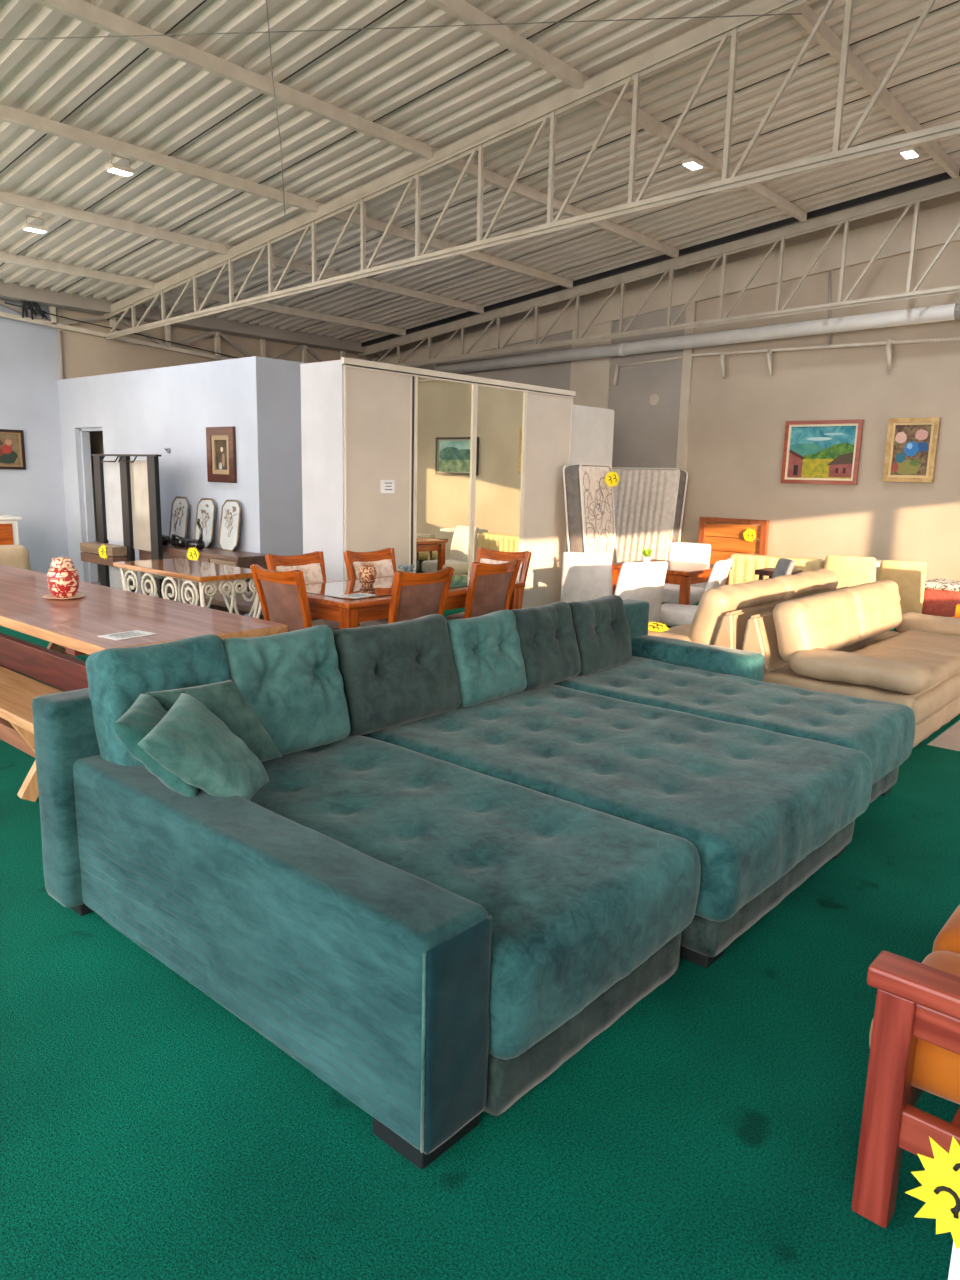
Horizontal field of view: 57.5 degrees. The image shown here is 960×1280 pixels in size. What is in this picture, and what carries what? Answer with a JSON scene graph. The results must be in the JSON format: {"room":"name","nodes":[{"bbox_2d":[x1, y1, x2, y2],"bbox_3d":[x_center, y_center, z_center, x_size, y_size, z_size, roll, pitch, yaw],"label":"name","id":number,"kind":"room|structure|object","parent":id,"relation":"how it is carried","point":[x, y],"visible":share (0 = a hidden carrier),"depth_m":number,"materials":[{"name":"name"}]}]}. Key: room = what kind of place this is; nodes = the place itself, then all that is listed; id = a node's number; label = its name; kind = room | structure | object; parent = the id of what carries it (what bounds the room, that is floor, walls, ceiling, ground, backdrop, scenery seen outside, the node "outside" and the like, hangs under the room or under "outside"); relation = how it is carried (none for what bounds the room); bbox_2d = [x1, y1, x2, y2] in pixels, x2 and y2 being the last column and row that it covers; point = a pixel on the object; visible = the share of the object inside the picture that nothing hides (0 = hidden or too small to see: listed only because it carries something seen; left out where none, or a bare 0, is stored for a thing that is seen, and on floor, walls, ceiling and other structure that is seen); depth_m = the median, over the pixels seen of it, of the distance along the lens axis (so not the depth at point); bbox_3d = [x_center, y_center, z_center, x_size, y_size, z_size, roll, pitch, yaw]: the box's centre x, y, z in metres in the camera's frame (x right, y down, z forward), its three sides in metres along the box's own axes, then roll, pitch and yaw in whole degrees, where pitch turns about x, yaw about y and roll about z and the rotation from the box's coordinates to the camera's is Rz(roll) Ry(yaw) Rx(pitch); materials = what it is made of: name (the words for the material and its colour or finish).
{"room":"store","nodes":[
{"label":"store","id":0,"kind":"room"},
{"bbox_2d":[0,300,68,573],"bbox_3d":[-6.832,-2.587,10.424,0.200,4.000,15.000,11,14,40],"label":"wall","id":1,"kind":"structure","parent":0,"point":[29,352],"depth_m":11.42,"materials":[{"name":"white paint"}]},
{"bbox_2d":[0,429,25,469],"bbox_3d":[-6.071,-2.431,11.149,0.035,0.500,0.500,11,14,40],"label":"framed painting","id":2,"kind":"object","parent":1,"relation":"attached to","point":[12,448],"visible":1,"depth_m":11.23,"materials":[{"name":"paint"}]},
{"bbox_2d":[0,279,386,362],"bbox_3d":[-5.976,-4.005,10.645,0.300,0.818,12.814,11,14,40],"label":"truss","id":3,"kind":"object","parent":1,"relation":"attached to","point":[14,292],"visible":0.6,"depth_m":12.38,"materials":[{"name":"metal"}]},
{"bbox_2d":[22,301,47,319],"bbox_3d":[-5.614,-4.183,11.022,0.079,0.287,0.324,11,14,40],"label":"cable bundle","id":4,"kind":"object","parent":3,"relation":"hanging from","point":[38,309],"visible":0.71,"depth_m":10.99,"materials":[{"name":"black plastic"}]},
{"bbox_2d":[4,302,237,357],"bbox_3d":[-4.737,-4.221,12.062,0.014,0.315,3.401,11,14,40],"label":"power cable","id":5,"kind":"object","parent":3,"relation":"attached to","point":[4,302],"visible":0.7,"depth_m":11.88,"materials":[{"name":"black plastic"}]},
{"bbox_2d":[357,176,959,365],"bbox_3d":[3.088,-4.569,10.459,13.809,1.884,0.060,11,14,40],"label":"roof truss","id":6,"kind":"object","parent":3,"relation":"attached to","point":[915,196],"visible":0.94,"depth_m":10.68,"materials":[{"name":"metal"}]},
{"bbox_2d":[56,308,381,577],"bbox_3d":[-3.670,-3.147,13.789,0.040,4.000,5.700,11,14,40],"label":"wall","id":7,"kind":"structure","parent":1,"relation":"attached to","point":[84,355],"depth_m":12.20,"materials":[{"name":"beige paint"}]},
{"bbox_2d":[361,171,959,346],"bbox_3d":[3.245,-4.785,10.153,14.630,1.690,0.050,11,14,40],"label":"trim","id":8,"kind":"structure","parent":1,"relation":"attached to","point":[943,176],"depth_m":10.61,"materials":[{"name":"black metal"}]},
{"bbox_2d":[57,356,304,618],"bbox_3d":[-2.423,-2.094,12.009,4.490,2.650,4.540,11,14,40],"label":"wall partition","id":9,"kind":"structure","parent":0,"point":[147,411],"depth_m":9.44,"materials":[{"name":"white paint"}]},
{"bbox_2d":[80,427,102,582],"bbox_3d":[-4.928,-1.724,11.407,0.760,2.030,0.100,11,14,40],"label":"trim","id":10,"kind":"structure","parent":9,"relation":"attached to","point":[85,432],"depth_m":11.59,"materials":[{"name":"white paint"}]},
{"bbox_2d":[206,426,236,482],"bbox_3d":[-2.723,-1.948,9.200,0.500,0.570,0.035,11,14,40],"label":"framed painting","id":11,"kind":"object","parent":9,"relation":"attached to","point":[220,441],"visible":1,"depth_m":9.20,"materials":[{"name":"paint"}]},
{"bbox_2d":[0,0,959,342],"bbox_3d":[-1.045,-4.015,5.203,15.230,1.735,15.300,11,14,40],"label":"ceiling","id":12,"kind":"structure","parent":0,"point":[437,87],"depth_m":7.31,"materials":[{"name":"metal"}]},
{"bbox_2d":[106,153,134,176],"bbox_3d":[-3.048,-4.024,7.402,0.120,0.131,0.200,11,14,40],"label":"floodlight","id":13,"kind":"object","parent":12,"relation":"attached to","point":[112,167],"visible":1,"depth_m":7.38,"materials":[{"name":"white paint"}]},
{"bbox_2d":[0,252,405,335],"bbox_3d":[-5.911,-4.062,8.811,0.054,0.094,14.200,11,14,40],"label":"ceiling beam","id":14,"kind":"structure","parent":12,"relation":"attached to","point":[4,257],"depth_m":11.09,"materials":[{"name":"metal"}]},
{"bbox_2d":[0,191,483,313],"bbox_3d":[-4.663,-4.006,7.702,0.054,0.094,14.200,11,14,40],"label":"ceiling beam","id":15,"kind":"structure","parent":12,"relation":"attached to","point":[7,198],"depth_m":9.36,"materials":[{"name":"metal"}]},
{"bbox_2d":[266,0,284,214],"bbox_3d":[-1.298,-3.376,5.562,0.097,1.250,0.012,-1,11,-15],"label":"hanging wire","id":16,"kind":"object","parent":12,"relation":"hanging from","point":[266,0],"visible":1,"depth_m":5.56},
{"bbox_2d":[0,104,572,287],"bbox_3d":[-3.461,-3.952,6.634,0.054,0.094,14.200,11,14,40],"label":"ceiling beam","id":17,"kind":"structure","parent":12,"relation":"attached to","point":[7,114],"depth_m":7.86,"materials":[{"name":"metal"}]},
{"bbox_2d":[30,0,678,257],"bbox_3d":[-2.266,-3.898,5.572,0.054,0.094,14.200,11,14,40],"label":"ceiling beam","id":18,"kind":"structure","parent":12,"relation":"attached to","point":[83,11],"depth_m":6.52,"materials":[{"name":"metal"}]},
{"bbox_2d":[0,13,801,39],"bbox_3d":[-1.559,-3.735,5.436,7.160,0.557,0.278,1,11,0],"label":"wire","id":19,"kind":"object","parent":12,"relation":"hanging from","point":[793,13],"visible":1,"depth_m":5.41,"materials":[{"name":"metal"}]},
{"bbox_2d":[103,0,959,339],"bbox_3d":[0.148,-4.020,7.177,13.809,1.884,0.060,11,14,40],"label":"roof truss","id":20,"kind":"object","parent":12,"relation":"attached to","point":[719,29],"visible":1,"depth_m":6.80,"materials":[{"name":"metal"}]},
{"bbox_2d":[425,0,806,221],"bbox_3d":[-1.079,-3.844,4.518,0.054,0.094,14.200,11,14,40],"label":"ceiling beam","id":21,"kind":"structure","parent":12,"relation":"attached to","point":[461,10],"depth_m":6.49,"materials":[{"name":"metal"}]},
{"bbox_2d":[435,302,959,372],"bbox_3d":[4.147,-3.688,10.253,12.903,0.430,0.190,11,14,40],"label":"drain pipe","id":22,"kind":"object","parent":12,"relation":"hanging from","point":[947,312],"visible":0.93,"depth_m":11.06,"materials":[{"name":"white metal"}]},
{"bbox_2d":[788,3,959,178],"bbox_3d":[0.064,-3.793,3.503,0.054,0.094,14.200,11,14,40],"label":"ceiling beam","id":23,"kind":"structure","parent":12,"relation":"attached to","point":[825,36],"depth_m":6.77,"materials":[{"name":"metal"}]},
{"bbox_2d":[93,578,959,750],"bbox_3d":[-1.249,0.464,6.068,15.000,0.100,15.400,11,14,40],"label":"floor","id":24,"kind":"structure","parent":0,"point":[949,739],"depth_m":5.48,"materials":[{"name":"concrete"}]},
{"bbox_2d":[0,603,959,1279],"bbox_3d":[-1.351,0.417,6.016,14.500,0.012,14.800,11,14,40],"label":"carpet","id":25,"kind":"object","parent":24,"relation":"on","point":[148,1131],"visible":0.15,"depth_m":2.11,"materials":[{"name":"carpet"}]},
{"bbox_2d":[0,515,21,544],"bbox_3d":[-5.864,-0.981,10.300,0.460,0.935,0.780,11,14,40],"label":"base cabinet","id":26,"kind":"object","parent":25,"relation":"on","point":[8,524],"visible":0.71,"depth_m":10.29,"materials":[{"name":"white laminate"}]},
{"bbox_2d":[0,545,30,569],"bbox_3d":[-5.061,-0.540,8.483,0.936,0.793,1.128,11,14,40],"label":"armchair","id":27,"kind":"object","parent":25,"relation":"on","point":[17,556],"visible":0.2,"depth_m":8.41,"materials":[{"name":"leather"}]},
{"bbox_2d":[0,666,62,801],"bbox_3d":[-3.071,0.329,5.012,4.100,0.452,0.340,11,14,40],"label":"bench","id":28,"kind":"object","parent":25,"relation":"on","point":[17,691],"visible":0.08,"depth_m":4.18,"materials":[{"name":"brown wood"}]},
{"bbox_2d":[80,454,163,597],"bbox_3d":[-3.955,-1.184,9.611,1.515,1.680,0.220,11,14,40],"label":"divider","id":29,"kind":"object","parent":25,"relation":"on","point":[127,491],"visible":0.9,"depth_m":9.60,"materials":[{"name":"black metal"}]},
{"bbox_2d":[0,564,287,690],"bbox_3d":[-2.793,0.099,5.469,4.000,0.812,0.940,11,14,40],"label":"table","id":30,"kind":"object","parent":25,"relation":"on","point":[76,624],"visible":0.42,"depth_m":4.71,"materials":[{"name":"brown wood"}]},
{"bbox_2d":[43,593,85,598],"bbox_3d":[-2.450,-0.256,5.156,0.230,0.015,0.230,11,14,40],"label":"saucer","id":31,"kind":"object","parent":30,"relation":"on","point":[78,595],"visible":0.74,"depth_m":5.14,"materials":[{"name":"ceramic"}]},
{"bbox_2d":[46,557,78,597],"bbox_3d":[-2.447,-0.370,5.135,0.177,0.232,0.177,11,14,40],"label":"ceramic jar","id":32,"kind":"object","parent":31,"relation":"on","point":[62,577],"visible":1,"depth_m":5.08,"materials":[{"name":"red ceramic"}]},
{"bbox_2d":[98,630,155,639],"bbox_3d":[-1.638,-0.024,4.061,0.150,0.003,0.210,8,13,33],"label":"paper sheet","id":33,"kind":"object","parent":30,"relation":"on","point":[135,633],"visible":1,"depth_m":4.05,"materials":[{"name":"paper"}]},
{"bbox_2d":[113,558,261,618],"bbox_3d":[-2.324,-0.200,7.028,1.320,0.780,0.600,11,14,40],"label":"table","id":34,"kind":"object","parent":25,"relation":"on","point":[206,574],"visible":0.78,"depth_m":6.77,"materials":[{"name":"white metal"}]},
{"bbox_2d":[139,544,268,619],"bbox_3d":[-2.964,-0.618,9.347,1.960,0.710,0.437,11,14,40],"label":"sideboard","id":35,"kind":"object","parent":25,"relation":"on","point":[236,558],"visible":0.36,"depth_m":8.91,"materials":[{"name":"brown wood"}]},
{"bbox_2d":[169,496,188,537],"bbox_3d":[-3.373,-1.337,9.800,0.349,0.534,0.095,11,14,40],"label":"tray","id":36,"kind":"object","parent":35,"relation":"on","point":[178,520],"visible":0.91,"depth_m":9.79,"materials":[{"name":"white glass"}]},
{"bbox_2d":[185,519,204,549],"bbox_3d":[-2.993,-1.113,9.191,0.270,0.334,0.134,11,14,40],"label":"figurine","id":37,"kind":"object","parent":35,"relation":"on","point":[199,543],"visible":0.88,"depth_m":9.13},
{"bbox_2d":[194,498,215,547],"bbox_3d":[-2.976,-1.263,9.457,0.349,0.534,0.095,11,14,40],"label":"tray","id":38,"kind":"object","parent":35,"relation":"on","point":[206,507],"visible":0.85,"depth_m":9.43,"materials":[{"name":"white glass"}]},
{"bbox_2d":[218,499,240,550],"bbox_3d":[-2.616,-1.196,9.146,0.349,0.534,0.095,11,14,40],"label":"tray","id":39,"kind":"object","parent":35,"relation":"on","point":[231,509],"visible":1,"depth_m":9.14,"materials":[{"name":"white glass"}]},
{"bbox_2d":[195,593,312,620],"bbox_3d":[-1.902,-0.110,7.504,1.300,0.445,0.420,11,14,40],"label":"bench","id":40,"kind":"object","parent":25,"relation":"on","point":[218,602],"visible":0.18,"depth_m":7.55,"materials":[{"name":"white metal"}]},
{"bbox_2d":[250,564,311,631],"bbox_3d":[-1.099,0.001,5.615,0.489,0.972,0.572,11,14,40],"label":"dining chair","id":41,"kind":"object","parent":25,"relation":"on","point":[283,598],"visible":0.3,"depth_m":5.36,"materials":[{"name":"wood"}]},
{"bbox_2d":[265,551,360,630],"bbox_3d":[-1.167,-0.120,6.249,0.572,0.972,0.489,11,14,40],"label":"dining chair","id":42,"kind":"object","parent":25,"relation":"on","point":[312,564],"visible":0.31,"depth_m":6.36,"materials":[{"name":"fabric"}]},
{"bbox_2d":[343,548,396,626],"bbox_3d":[-0.684,-0.188,6.670,0.572,0.972,0.489,11,14,40],"label":"dining chair","id":43,"kind":"object","parent":25,"relation":"on","point":[384,561],"visible":0.2,"depth_m":6.74,"materials":[{"name":"fabric"}]},
{"bbox_2d":[263,572,525,628],"bbox_3d":[-0.585,-0.017,6.299,0.940,0.771,1.720,11,14,40],"label":"dining table","id":44,"kind":"object","parent":25,"relation":"on","point":[325,600],"visible":0.16,"depth_m":5.65,"materials":[{"name":"brown wood"}]},
{"bbox_2d":[358,563,376,585],"bbox_3d":[-0.788,-0.460,6.123,0.136,0.155,0.136,11,14,40],"label":"clay vase","id":45,"kind":"object","parent":44,"relation":"on","point":[367,573],"visible":1,"depth_m":6.08,"materials":[{"name":"ceramic"}]},
{"bbox_2d":[388,567,453,622],"bbox_3d":[-0.533,0.001,5.687,0.572,0.972,0.489,11,14,40],"label":"dining chair","id":46,"kind":"object","parent":25,"relation":"on","point":[414,595],"visible":0.34,"depth_m":5.44,"materials":[{"name":"wood"}]},
{"bbox_2d":[300,357,575,620],"bbox_3d":[-0.285,-1.355,8.830,0.597,2.477,3.280,11,14,40],"label":"wardrobe","id":47,"kind":"object","parent":25,"relation":"on","point":[473,462],"visible":0.61,"depth_m":8.18,"materials":[{"name":"laminate"}]},
{"bbox_2d":[32,595,914,1169],"bbox_3d":[0.457,0.390,3.788,2.014,0.952,3.796,11,14,40],"label":"sectional sofa","id":48,"kind":"object","parent":25,"relation":"on","point":[473,846],"visible":0.94,"depth_m":2.84,"materials":[{"name":"teal fabric"}]},
{"bbox_2d":[112,693,198,797],"bbox_3d":[-0.987,0.341,2.737,0.242,0.289,0.354,-1,11,-12],"label":"throw pillow","id":49,"kind":"object","parent":48,"relation":"on","point":[146,712],"visible":0.48,"depth_m":2.61,"materials":[{"name":"teal fabric"}]},
{"bbox_2d":[86,634,229,765],"bbox_3d":[-1.112,0.256,3.116,0.308,0.513,0.490,11,14,40],"label":"cushion","id":50,"kind":"object","parent":48,"relation":"on","point":[116,677],"depth_m":2.96,"materials":[{"name":"teal fabric"}]},
{"bbox_2d":[137,692,268,800],"bbox_3d":[-0.834,0.358,2.688,0.286,0.319,0.429,1,11,-1],"label":"throw pillow","id":51,"kind":"object","parent":48,"relation":"on","point":[190,741],"visible":0.98,"depth_m":2.63,"materials":[{"name":"green fabric"}]},
{"bbox_2d":[145,679,282,761],"bbox_3d":[-0.897,0.302,2.992,0.189,0.295,0.420,11,14,40],"label":"throw pillow","id":52,"kind":"object","parent":48,"relation":"on","point":[224,699],"visible":0.43,"depth_m":2.99,"materials":[{"name":"fabric"}]},
{"bbox_2d":[222,625,350,754],"bbox_3d":[-0.783,0.208,3.470,0.307,0.493,0.526,11,14,40],"label":"cushion","id":53,"kind":"object","parent":48,"relation":"on","point":[297,683],"depth_m":3.40,"materials":[{"name":"teal fabric"}]},
{"bbox_2d":[333,614,460,734],"bbox_3d":[-0.379,0.147,3.916,0.308,0.471,0.667,11,14,40],"label":"cushion","id":54,"kind":"object","parent":48,"relation":"on","point":[400,677],"depth_m":3.80,"materials":[{"name":"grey fabric"}]},
{"bbox_2d":[251,735,700,1059],"bbox_3d":[-0.262,0.700,2.942,1.756,0.312,0.964,11,14,40],"label":"seat cushion","id":55,"kind":"object","parent":48,"relation":"on","point":[579,895],"depth_m":2.59,"materials":[{"name":"teal fabric"}]},
{"bbox_2d":[447,610,526,707],"bbox_3d":[0.004,0.089,4.343,0.295,0.442,0.509,11,14,40],"label":"cushion","id":56,"kind":"object","parent":48,"relation":"on","point":[489,651],"depth_m":4.25,"materials":[{"name":"teal fabric"}]},
{"bbox_2d":[511,601,580,690],"bbox_3d":[0.318,0.029,4.700,0.298,0.440,0.510,11,14,40],"label":"cushion","id":57,"kind":"object","parent":48,"relation":"on","point":[549,635],"depth_m":4.60,"materials":[{"name":"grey fabric"}]},
{"bbox_2d":[568,595,631,675],"bbox_3d":[0.663,-0.030,5.084,0.296,0.430,0.552,11,14,40],"label":"cushion","id":58,"kind":"object","parent":48,"relation":"on","point":[601,626],"depth_m":4.98,"materials":[{"name":"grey fabric"}]},
{"bbox_2d":[361,684,871,921],"bbox_3d":[0.536,0.557,3.777,1.832,0.290,1.379,11,14,40],"label":"seat cushion","id":59,"kind":"object","parent":48,"relation":"on","point":[754,801],"depth_m":3.43,"materials":[{"name":"teal fabric"}]},
{"bbox_2d":[554,656,914,784],"bbox_3d":[1.269,0.410,4.662,1.743,0.306,0.954,11,14,40],"label":"seat cushion","id":60,"kind":"object","parent":48,"relation":"on","point":[884,731],"depth_m":4.42,"materials":[{"name":"teal fabric"}]},
{"bbox_2d":[446,558,520,620],"bbox_3d":[-0.071,-0.113,6.350,0.572,0.972,0.489,11,14,40],"label":"dining chair","id":61,"kind":"object","parent":25,"relation":"on","point":[490,586],"visible":0.42,"depth_m":6.12,"materials":[{"name":"fabric"}]},
{"bbox_2d":[446,547,531,619],"bbox_3d":[0.055,-0.218,6.919,0.489,0.972,0.572,8,12,31],"label":"dining chair","id":62,"kind":"object","parent":25,"relation":"on","point":[484,555],"visible":0.16,"depth_m":6.99,"materials":[{"name":"wood"}]},
{"bbox_2d":[560,552,611,602],"bbox_3d":[0.969,-0.339,7.810,0.462,0.923,0.602,4,11,15],"label":"upholstered chair","id":63,"kind":"object","parent":25,"relation":"on","point":[585,576],"visible":0.52,"depth_m":7.53,"materials":[{"name":"white fabric"}]},
{"bbox_2d":[563,463,616,563],"bbox_3d":[1.268,-1.115,9.875,0.422,1.710,0.799,8,13,33],"label":"mattress","id":64,"kind":"object","parent":25,"relation":"on","point":[589,503],"visible":0.66,"depth_m":9.59,"materials":[{"name":"fabric"}]},
{"bbox_2d":[567,404,614,551],"bbox_3d":[1.046,-1.610,10.606,0.519,2.360,1.140,11,14,40],"label":"tall cabinet","id":65,"kind":"object","parent":25,"relation":"on","point":[592,427],"visible":0.25,"depth_m":10.35,"materials":[{"name":"laminate"}]},
{"bbox_2d":[614,561,667,622],"bbox_3d":[1.174,-0.203,7.113,0.462,0.923,0.602,-4,12,-24],"label":"upholstered chair","id":66,"kind":"object","parent":25,"relation":"on","point":[642,581],"visible":0.37,"depth_m":6.82,"materials":[{"name":"white fabric"}]},
{"bbox_2d":[612,467,687,562],"bbox_3d":[2.013,-1.538,12.217,1.639,1.714,0.463,11,14,40],"label":"mattress","id":67,"kind":"object","parent":25,"relation":"on","point":[648,502],"visible":0.36,"depth_m":11.82,"materials":[{"name":"fabric"}]},
{"bbox_2d":[612,559,731,604],"bbox_3d":[1.743,-0.313,8.155,0.840,0.772,0.840,11,14,40],"label":"table","id":68,"kind":"object","parent":25,"relation":"on","point":[684,574],"visible":0.27,"depth_m":7.74,"materials":[{"name":"brown wood"}]},
{"bbox_2d":[662,542,710,626],"bbox_3d":[2.016,-0.501,8.797,0.462,0.923,0.602,8,12,31],"label":"upholstered chair","id":69,"kind":"object","parent":25,"relation":"on","point":[679,551],"visible":0.47,"depth_m":8.84,"materials":[{"name":"white fabric"}]},
{"bbox_2d":[660,558,732,627],"bbox_3d":[1.776,-0.239,7.379,0.602,0.923,0.462,7,12,29],"label":"upholstered chair","id":70,"kind":"object","parent":25,"relation":"on","point":[672,614],"visible":0.46,"depth_m":7.20,"materials":[{"name":"white fabric"}]},
{"bbox_2d":[698,517,769,563],"bbox_3d":[3.299,-1.059,11.507,0.950,1.070,0.070,11,14,40],"label":"headboard","id":71,"kind":"object","parent":25,"relation":"on","point":[719,543],"visible":0.52,"depth_m":11.47,"materials":[{"name":"orange wood"}]},
{"bbox_2d":[648,569,847,649],"bbox_3d":[2.125,-0.096,6.790,0.795,0.845,2.437,11,14,40],"label":"reclining sofa","id":72,"kind":"object","parent":25,"relation":"on","point":[721,616],"visible":0.35,"depth_m":5.91,"materials":[{"name":"beige leather"}]},
{"bbox_2d":[664,624,690,634],"bbox_3d":[1.647,-0.017,6.502,0.462,0.141,0.987,11,14,40],"label":"seat cushion","id":73,"kind":"object","parent":72,"relation":"on","point":[682,629],"depth_m":6.45,"materials":[{"name":"beige leather"}]},
{"bbox_2d":[688,578,784,644],"bbox_3d":[1.826,-0.187,6.182,0.289,0.455,1.059,11,14,40],"label":"cushion","id":74,"kind":"object","parent":72,"relation":"on","point":[708,626],"depth_m":5.82,"materials":[{"name":"beige leather"}]},
{"bbox_2d":[772,569,837,599],"bbox_3d":[2.530,-0.317,6.963,0.287,0.456,1.061,11,14,40],"label":"cushion","id":75,"kind":"object","parent":72,"relation":"on","point":[804,583],"depth_m":6.80,"materials":[{"name":"fabric"}]},
{"bbox_2d":[729,553,824,584],"bbox_3d":[3.413,-0.597,9.932,1.000,0.750,0.844,8,12,31],"label":"sofa","id":76,"kind":"object","parent":25,"relation":"on","point":[744,566],"visible":0.22,"depth_m":9.64,"materials":[{"name":"beige fabric"}]},
{"bbox_2d":[772,558,794,577],"bbox_3d":[2.613,-0.340,8.219,0.553,0.849,0.426,2,11,3],"label":"upholstered chair","id":77,"kind":"object","parent":25,"relation":"on","point":[784,566],"visible":0.18,"depth_m":8.16,"materials":[{"name":"grey fabric"}]},
{"bbox_2d":[824,555,875,587],"bbox_3d":[3.383,-0.333,8.080,0.462,0.923,0.602,6,12,23],"label":"upholstered chair","id":78,"kind":"object","parent":25,"relation":"on","point":[850,571],"visible":0.27,"depth_m":7.77,"materials":[{"name":"beige fabric"}]},
{"bbox_2d":[742,580,959,747],"bbox_3d":[2.868,0.053,6.164,1.122,0.818,2.415,11,14,40],"label":"reclining sofa","id":79,"kind":"object","parent":25,"relation":"on","point":[840,641],"visible":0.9,"depth_m":5.55,"materials":[{"name":"beige leather"}]},
{"bbox_2d":[773,590,859,661],"bbox_3d":[2.246,-0.102,5.791,0.287,0.400,0.985,11,14,40],"label":"cushion","id":80,"kind":"object","parent":79,"relation":"on","point":[805,626],"depth_m":5.52,"materials":[{"name":"beige leather"}]},
{"bbox_2d":[836,580,901,641],"bbox_3d":[2.895,-0.224,6.514,0.288,0.401,0.986,11,14,40],"label":"cushion","id":81,"kind":"object","parent":79,"relation":"on","point":[878,606],"depth_m":6.34,"materials":[{"name":"beige leather"}]},
{"bbox_2d":[851,644,959,689],"bbox_3d":[2.699,0.183,5.708,0.633,0.138,0.909,11,14,40],"label":"seat cushion","id":82,"kind":"object","parent":79,"relation":"on","point":[944,668],"depth_m":5.71,"materials":[{"name":"beige leather"}]},
{"bbox_2d":[874,630,959,657],"bbox_3d":[3.305,0.071,6.386,0.630,0.137,0.910,11,14,40],"label":"seat cushion","id":83,"kind":"object","parent":79,"relation":"on","point":[939,642],"depth_m":6.36,"materials":[{"name":"beige leather"}]},
{"bbox_2d":[877,560,926,613],"bbox_3d":[4.016,-0.357,8.462,0.439,0.858,0.571,5,11,17],"label":"upholstered chair","id":84,"kind":"object","parent":25,"relation":"on","point":[910,576],"visible":0.41,"depth_m":8.19,"materials":[{"name":"beige fabric"}]},
{"bbox_2d":[851,905,959,1227],"bbox_3d":[1.700,0.803,2.077,1.066,0.832,1.595,11,14,40],"label":"armchair","id":85,"kind":"object","parent":25,"relation":"on","point":[914,1035],"visible":1,"depth_m":1.81,"materials":[{"name":"brown wood"}]},
{"bbox_2d":[869,951,959,1104],"bbox_3d":[1.322,0.912,1.800,0.889,0.175,0.470,11,14,40],"label":"seat cushion","id":86,"kind":"object","parent":85,"relation":"on","point":[936,1069],"depth_m":1.83,"materials":[{"name":"orange fabric"}]},
{"bbox_2d":[905,1136,959,1279],"bbox_3d":[0.782,1.061,1.440,0.175,0.494,0.052,9,13,34],"label":"price tag","id":87,"kind":"object","parent":85,"relation":"attached to","point":[940,1179],"visible":1,"depth_m":1.43,"materials":[{"name":"yellow"}]},
{"bbox_2d":[932,905,959,953],"bbox_3d":[1.636,0.854,2.144,0.884,0.176,0.464,11,14,40],"label":"cushion","id":88,"kind":"object","parent":85,"relation":"on","point":[948,939],"depth_m":2.26,"materials":[{"name":"orange fabric"}]},
{"bbox_2d":[922,579,959,616],"bbox_3d":[4.545,-0.252,8.539,0.412,0.642,0.500,11,14,40],"label":"chest","id":89,"kind":"object","parent":25,"relation":"on","point":[941,596],"visible":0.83,"depth_m":8.34,"materials":[{"name":"fabric"}]},
{"bbox_2d":[925,579,959,591],"bbox_3d":[4.552,-0.530,8.486,0.412,0.076,0.500,11,14,40],"label":"folded throw","id":90,"kind":"object","parent":89,"relation":"on","point":[935,585],"depth_m":8.35,"materials":[{"name":"fabric"}]},
{"bbox_2d":[513,191,959,580],"bbox_3d":[3.772,-3.221,11.101,14.630,5.490,0.200,11,14,40],"label":"wall","id":91,"kind":"structure","parent":0,"point":[737,421],"depth_m":10.59,"materials":[{"name":"beige paint"}]},
{"bbox_2d":[382,304,685,467],"bbox_3d":[0.472,-3.075,13.932,6.000,4.000,0.040,11,14,40],"label":"wall","id":92,"kind":"structure","parent":91,"relation":"attached to","point":[645,435],"depth_m":12.34,"materials":[{"name":"grey paint"}]},
{"bbox_2d":[570,321,611,408],"bbox_3d":[1.587,-2.766,12.972,0.680,3.800,0.050,11,14,40],"label":"wall","id":93,"kind":"structure","parent":91,"relation":"attached to","point":[590,378],"depth_m":12.71,"materials":[{"name":"paint"}]},
{"bbox_2d":[613,356,682,385],"bbox_3d":[2.303,-3.720,12.109,1.078,0.344,0.086,11,14,40],"label":"conduit","id":94,"kind":"object","parent":91,"relation":"attached to","point":[677,357],"visible":1,"depth_m":12.23,"materials":[{"name":"metal"}]},
{"bbox_2d":[380,201,959,366],"bbox_3d":[3.720,-4.634,10.735,14.630,1.880,0.060,11,14,40],"label":"roof truss","id":95,"kind":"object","parent":91,"relation":"attached to","point":[935,226],"depth_m":11.10,"materials":[{"name":"metal"}]},
{"bbox_2d":[676,270,698,541],"bbox_3d":[2.767,-2.743,11.918,0.130,4.300,0.060,11,14,40],"label":"trim","id":96,"kind":"structure","parent":91,"relation":"attached to","point":[687,366],"depth_m":11.79,"materials":[{"name":"paint"}]},
{"bbox_2d":[780,419,863,484],"bbox_3d":[4.168,-2.296,10.701,0.930,0.760,0.035,11,14,40],"label":"framed painting","id":97,"kind":"object","parent":91,"relation":"attached to","point":[814,451],"visible":1,"depth_m":10.70,"materials":[{"name":"paint"}]},
{"bbox_2d":[691,336,959,378],"bbox_3d":[5.942,-3.050,8.930,8.381,0.348,0.091,11,14,40],"label":"rail","id":98,"kind":"object","parent":91,"relation":"attached to","point":[888,343],"visible":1,"depth_m":10.50,"materials":[{"name":"metal"}]},
{"bbox_2d":[882,417,940,482],"bbox_3d":[4.940,-2.177,10.029,0.540,0.720,0.035,11,14,40],"label":"framed painting","id":99,"kind":"object","parent":91,"relation":"attached to","point":[911,444],"visible":1,"depth_m":10.03,"materials":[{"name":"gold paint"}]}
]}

